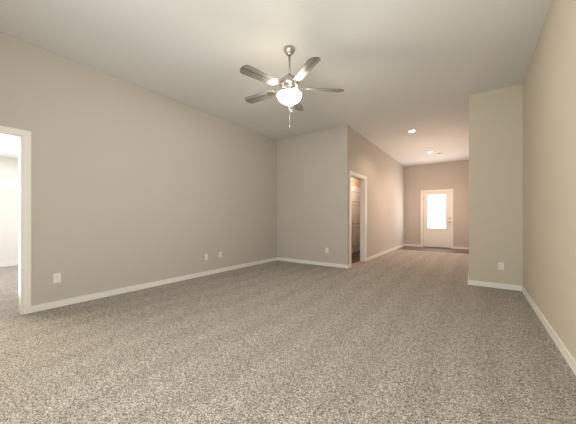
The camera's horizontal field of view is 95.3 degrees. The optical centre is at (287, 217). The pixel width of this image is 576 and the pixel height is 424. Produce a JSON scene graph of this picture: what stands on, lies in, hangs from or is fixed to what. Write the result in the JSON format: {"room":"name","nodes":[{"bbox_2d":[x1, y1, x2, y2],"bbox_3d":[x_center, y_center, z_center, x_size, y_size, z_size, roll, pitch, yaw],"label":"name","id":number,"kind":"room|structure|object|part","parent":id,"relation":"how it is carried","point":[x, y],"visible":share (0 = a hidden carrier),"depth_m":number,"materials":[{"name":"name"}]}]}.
{"room":"empty living room","nodes":[
{"label":"empty living room","id":0,"kind":"room"},
{"bbox_2d":[0,157,17,262],"bbox_3d":[-6.651,-0.130,5.712,0.120,2.460,6.040,0,0,35],"label":"wall","id":1,"kind":"structure","parent":0,"point":[8,209],"depth_m":5.99,"materials":[{"name":"paint"}]},
{"bbox_2d":[0,261,17,266],"bbox_3d":[-6.597,1.056,5.673,0.014,0.088,5.800,0,0,35],"label":"baseboard","id":2,"kind":"structure","parent":1,"relation":"attached to","point":[8,264],"depth_m":5.98,"materials":[{"name":"white wood"}]},
{"bbox_2d":[0,136,17,158],"bbox_3d":[-4.879,-1.410,4.452,4.470,0.100,6.040,0,0,35],"label":"ceiling","id":3,"kind":"structure","parent":0,"point":[8,147],"depth_m":5.07,"materials":[{"name":"paint"}]},
{"bbox_2d":[0,32,276,305],"bbox_3d":[-2.049,-0.462,4.471,0.120,3.123,6.153,0,0,35],"label":"wall","id":4,"kind":"structure","parent":0,"point":[132,184],"depth_m":3.87,"materials":[{"name":"paint"}]},
{"bbox_2d":[0,125,30,314],"bbox_3d":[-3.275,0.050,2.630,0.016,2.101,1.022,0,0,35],"label":"door frame","id":5,"kind":"structure","parent":4,"relation":"attached to","point":[25,134],"depth_m":3.01,"materials":[{"name":"white wood"}]},
{"bbox_2d":[53,273,60,282],"bbox_3d":[-2.847,0.740,3.240,0.007,0.115,0.070,0,0,35],"label":"electrical outlet","id":6,"kind":"object","parent":4,"relation":"attached to","point":[56,277],"visible":1,"depth_m":3.23,"materials":[{"name":"plastic"}]},
{"bbox_2d":[55,274,58,281],"bbox_3d":[-2.845,0.740,3.238,0.002,0.070,0.032,0,0,35],"label":"receptacle","id":7,"kind":"object","parent":6,"relation":"attached to","point":[56,275],"depth_m":3.24,"materials":[{"name":"plastic"}]},
{"bbox_2d":[31,257,276,312],"bbox_3d":[-1.630,1.061,4.945,0.014,0.078,4.657,0,0,35],"label":"baseboard","id":8,"kind":"structure","parent":4,"relation":"attached to","point":[40,307],"depth_m":3.93,"materials":[{"name":"white wood"}]},
{"bbox_2d":[0,0,551,166],"bbox_3d":[1.602,-2.083,5.370,5.028,0.120,11.850,0,0,35],"label":"ceiling","id":9,"kind":"structure","parent":0,"point":[396,70],"depth_m":3.23,"materials":[{"name":"paint"}]},
{"bbox_2d":[240,45,343,128],"bbox_3d":[-0.026,-1.546,3.155,1.242,0.953,1.269,0,0,35],"label":"ceiling fan","id":10,"kind":"object","parent":9,"relation":"hanging from","point":[289,93],"visible":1,"depth_m":3.05,"materials":[{"name":"silver metal"}]},
{"bbox_3d":[-0.311,-1.548,2.856,0.460,0.006,0.140,0,-12,-41],"label":"blade","id":11,"kind":"part","parent":10,"relation":"part of","materials":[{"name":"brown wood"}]},
{"bbox_3d":[-0.356,-1.548,3.366,0.460,0.006,0.140,0,-12,31],"label":"blade","id":12,"kind":"part","parent":10,"relation":"part of","materials":[{"name":"brown wood"}]},
{"bbox_3d":[0.017,-1.633,3.142,0.230,0.163,0.230,0,0,35],"label":"motor","id":13,"kind":"part","parent":10,"relation":"part of","materials":[{"name":"silver metal"}]},
{"bbox_3d":[0.017,-1.417,3.142,0.290,0.105,0.290,0,0,35],"label":"lamp shade","id":14,"kind":"part","parent":10,"relation":"part of","materials":[{"name":"white glass"}]},
{"bbox_3d":[0.115,-1.548,3.566,0.140,0.006,0.460,12,3,13],"label":"blade","id":15,"kind":"part","parent":10,"relation":"part of","materials":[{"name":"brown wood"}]},
{"label":"blade","id":16,"kind":"part","parent":10,"relation":"part of","materials":[{"name":"brown wood"}]},
{"bbox_3d":[0.450,-1.548,3.179,0.460,0.006,0.140,0,12,-5],"label":"blade","id":17,"kind":"part","parent":10,"relation":"part of","materials":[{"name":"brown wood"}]},
{"bbox_2d":[0,249,575,423],"bbox_3d":[-1.097,1.150,5.431,9.498,0.100,12.020,0,0,35],"label":"floor","id":18,"kind":"structure","parent":0,"point":[399,336],"depth_m":2.15,"materials":[{"name":"beige carpet"}]},
{"bbox_2d":[277,125,349,264],"bbox_3d":[0.538,-0.462,6.333,1.939,3.123,0.120,0,0,35],"label":"wall","id":19,"kind":"structure","parent":0,"point":[313,196],"depth_m":6.18,"materials":[{"name":"paint"}]},
{"bbox_2d":[277,257,348,268],"bbox_3d":[0.517,1.061,6.266,1.923,0.078,0.014,0,0,35],"label":"baseboard","id":20,"kind":"structure","parent":19,"relation":"attached to","point":[278,258],"depth_m":6.18,"materials":[{"name":"white wood"}]},
{"bbox_2d":[351,251,359,263],"bbox_3d":[2.024,1.150,7.723,0.889,0.100,4.107,0,0,35],"label":"floor","id":21,"kind":"structure","parent":0,"point":[355,257],"depth_m":7.30,"materials":[{"name":"brown wood"}]},
{"bbox_2d":[351,177,359,186],"bbox_3d":[1.745,-0.462,7.995,0.120,3.123,3.987,0,0,35],"label":"wall","id":22,"kind":"structure","parent":0,"point":[355,182],"depth_m":8.49,"materials":[{"name":"paint"}]},
{"bbox_2d":[351,187,359,252],"bbox_3d":[2.195,0.069,8.416,0.116,2.038,0.860,0,0,35],"label":"door","id":23,"kind":"structure","parent":22,"relation":"in","point":[354,220],"depth_m":8.32,"materials":[{"name":"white wood"}]},
{"bbox_2d":[352,191,359,246],"bbox_3d":[2.181,0.040,8.425,0.002,1.748,0.688,0,0,35],"label":"groove","id":24,"kind":"object","parent":23,"relation":"attached to","point":[356,218],"visible":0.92,"depth_m":8.46,"materials":[{"name":"wood"}]},
{"bbox_2d":[350,127,403,256],"bbox_3d":[2.965,-0.462,8.176,0.120,3.123,5.697,0,0,35],"label":"wall","id":25,"kind":"structure","parent":0,"point":[380,170],"depth_m":7.73,"materials":[{"name":"paint"}]},
{"bbox_2d":[350,171,366,267],"bbox_3d":[1.635,0.027,6.292,0.136,2.146,1.082,0,0,35],"label":"door frame","id":26,"kind":"structure","parent":25,"relation":"attached to","point":[362,219],"depth_m":6.66,"materials":[{"name":"white wood"}]},
{"bbox_2d":[367,244,404,260],"bbox_3d":[3.299,1.061,8.530,0.014,0.078,4.494,0,0,35],"label":"baseboard","id":27,"kind":"structure","parent":25,"relation":"attached to","point":[379,254],"depth_m":7.98,"materials":[{"name":"white wood"}]},
{"bbox_2d":[398,246,468,252],"bbox_3d":[5.313,1.150,9.492,2.421,0.100,2.030,0,0,35],"label":"floor","id":28,"kind":"structure","parent":0,"point":[437,249],"depth_m":9.16,"materials":[{"name":"wood"}]},
{"bbox_2d":[404,160,468,246],"bbox_3d":[5.519,-0.462,9.782,2.181,3.123,0.120,0,0,35],"label":"wall","id":29,"kind":"structure","parent":0,"point":[454,175],"depth_m":9.69,"materials":[{"name":"paint"}]},
{"bbox_2d":[405,244,420,246],"bbox_3d":[4.844,1.061,10.179,0.539,0.078,0.014,0,0,35],"label":"baseboard","id":30,"kind":"structure","parent":29,"relation":"attached to","point":[416,245],"depth_m":10.16,"materials":[{"name":"white wood"}]},
{"bbox_2d":[421,189,452,248],"bbox_3d":[5.527,0.027,9.766,1.052,2.146,0.136,0,0,35],"label":"door frame","id":31,"kind":"structure","parent":29,"relation":"attached to","point":[451,190],"depth_m":9.63,"materials":[{"name":"white wood"}]},
{"bbox_2d":[424,192,449,247],"bbox_3d":[5.551,0.022,9.697,0.769,1.835,0.101,0,0,35],"label":"entry door","id":32,"kind":"structure","parent":29,"relation":"in","point":[436,211],"depth_m":9.75,"materials":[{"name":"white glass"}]},
{"bbox_3d":[5.529,-0.240,9.769,0.580,1.240,0.010,0,0,35],"label":"glass","id":33,"kind":"part","parent":32,"relation":"part of","materials":[{"name":"white glass"}]},
{"bbox_3d":[5.515,0.740,9.749,0.620,0.400,0.008,0,0,35],"label":"panel","id":34,"kind":"part","parent":32,"relation":"part of","materials":[{"name":"white wood"}]},
{"bbox_3d":[5.514,-0.240,9.747,0.650,1.310,0.012,0,0,35],"label":"lite frame","id":35,"kind":"part","parent":32,"relation":"part of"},
{"bbox_2d":[453,246,468,249],"bbox_3d":[6.129,1.061,9.266,0.509,0.078,0.014,0,0,35],"label":"baseboard","id":36,"kind":"structure","parent":29,"relation":"attached to","point":[453,246],"depth_m":9.27,"materials":[{"name":"white wood"}]},
{"bbox_2d":[469,83,522,285],"bbox_3d":[3.292,-0.462,4.192,0.668,3.123,0.120,0,0,35],"label":"wall","id":37,"kind":"structure","parent":0,"point":[495,176],"depth_m":4.13,"materials":[{"name":"paint"}]},
{"bbox_2d":[470,280,520,290],"bbox_3d":[3.254,1.061,4.137,0.630,0.078,0.014,0,0,35],"label":"baseboard","id":38,"kind":"structure","parent":37,"relation":"attached to","point":[472,282],"depth_m":4.12,"materials":[{"name":"white wood"}]},
{"bbox_2d":[498,262,503,269],"bbox_3d":[3.320,0.750,4.094,0.070,0.115,0.007,0,0,35],"label":"electrical outlet","id":39,"kind":"object","parent":37,"relation":"attached to","point":[500,265],"visible":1,"depth_m":4.09,"materials":[{"name":"plastic"}]},
{"bbox_2d":[523,0,575,360],"bbox_3d":[1.943,-0.462,1.615,0.120,3.123,5.884,0,0,35],"label":"wall","id":40,"kind":"structure","parent":0,"point":[549,183],"depth_m":2.44,"materials":[{"name":"paint"}]},
{"bbox_2d":[521,286,575,374],"bbox_3d":[1.853,1.061,1.605,0.014,0.078,5.764,0,0,35],"label":"baseboard","id":41,"kind":"structure","parent":40,"relation":"attached to","point":[566,354],"depth_m":2.35,"materials":[{"name":"white wood"}]}
]}

